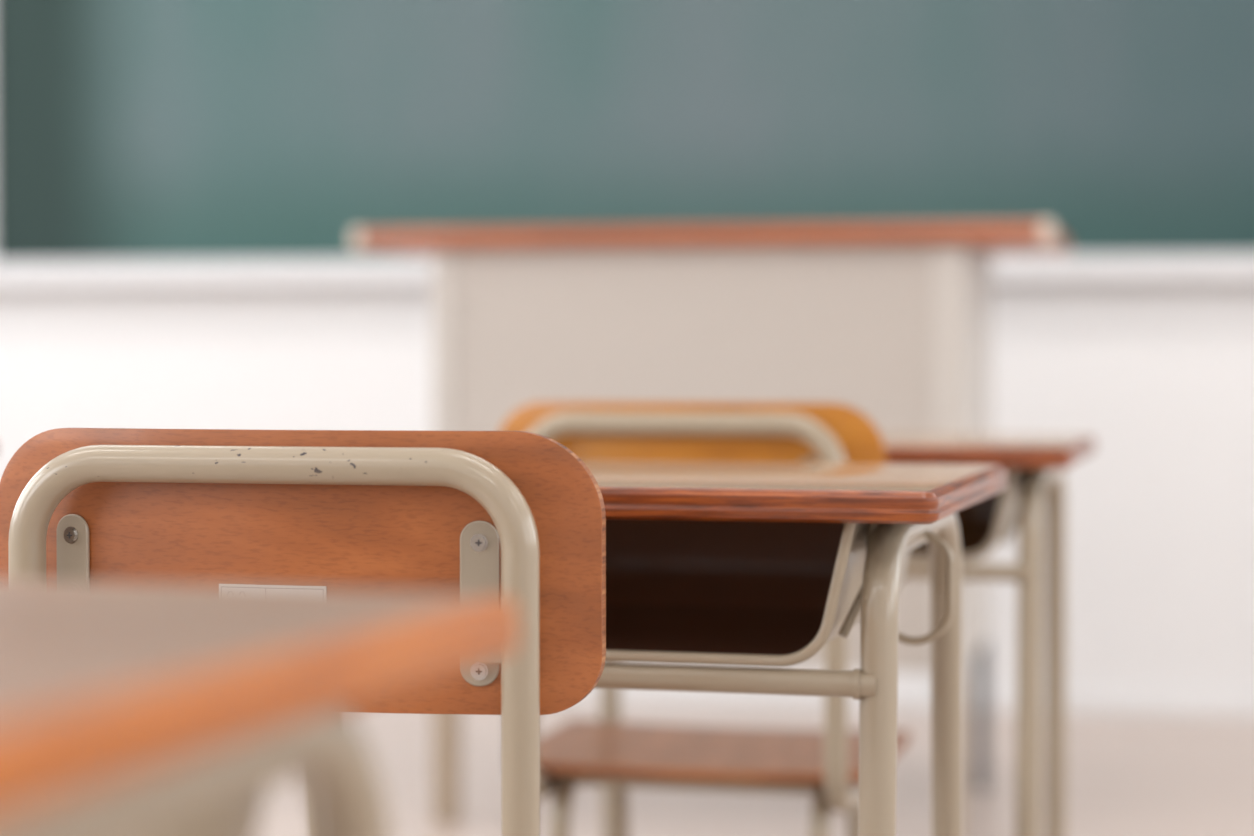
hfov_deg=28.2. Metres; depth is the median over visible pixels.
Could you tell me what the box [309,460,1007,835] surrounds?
student desk
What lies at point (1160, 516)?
wall
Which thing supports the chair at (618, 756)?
on the floor
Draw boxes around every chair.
[0,428,605,835]
[499,402,909,835]
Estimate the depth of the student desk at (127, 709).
0.78 m
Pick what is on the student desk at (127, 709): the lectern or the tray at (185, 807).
the tray at (185, 807)
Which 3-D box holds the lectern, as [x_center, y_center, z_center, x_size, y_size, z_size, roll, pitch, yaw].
[0.171,0.182,4.463,1.194,1.022,0.602,0,1,13]
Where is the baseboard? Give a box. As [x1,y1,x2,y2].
[579,688,1253,717]
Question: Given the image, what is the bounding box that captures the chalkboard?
[0,0,1253,287]
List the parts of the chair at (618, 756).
leg, backrest, seat, leg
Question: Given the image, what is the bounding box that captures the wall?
[0,282,1253,694]
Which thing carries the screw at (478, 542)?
in the chair at (518, 516)
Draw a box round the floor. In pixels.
[257,703,1253,835]
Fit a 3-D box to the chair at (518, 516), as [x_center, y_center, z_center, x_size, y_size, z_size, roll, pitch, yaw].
[-0.183,0.381,1.744,0.412,0.755,0.381,0,1,14]
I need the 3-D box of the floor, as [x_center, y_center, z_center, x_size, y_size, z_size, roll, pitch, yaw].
[0.321,0.818,1.335,8.000,0.100,9.100,0,1,9]
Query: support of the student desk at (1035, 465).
on the floor
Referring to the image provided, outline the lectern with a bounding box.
[351,220,1069,835]
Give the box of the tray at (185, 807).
[95,766,294,835]
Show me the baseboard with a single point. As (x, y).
(1098, 703)
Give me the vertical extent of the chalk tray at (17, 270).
0.060 m
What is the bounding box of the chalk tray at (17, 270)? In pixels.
[0,253,1253,287]
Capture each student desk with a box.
[0,579,519,835]
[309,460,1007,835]
[600,434,1095,835]
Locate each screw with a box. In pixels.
[64,526,77,543]
[470,534,487,551]
[470,664,487,679]

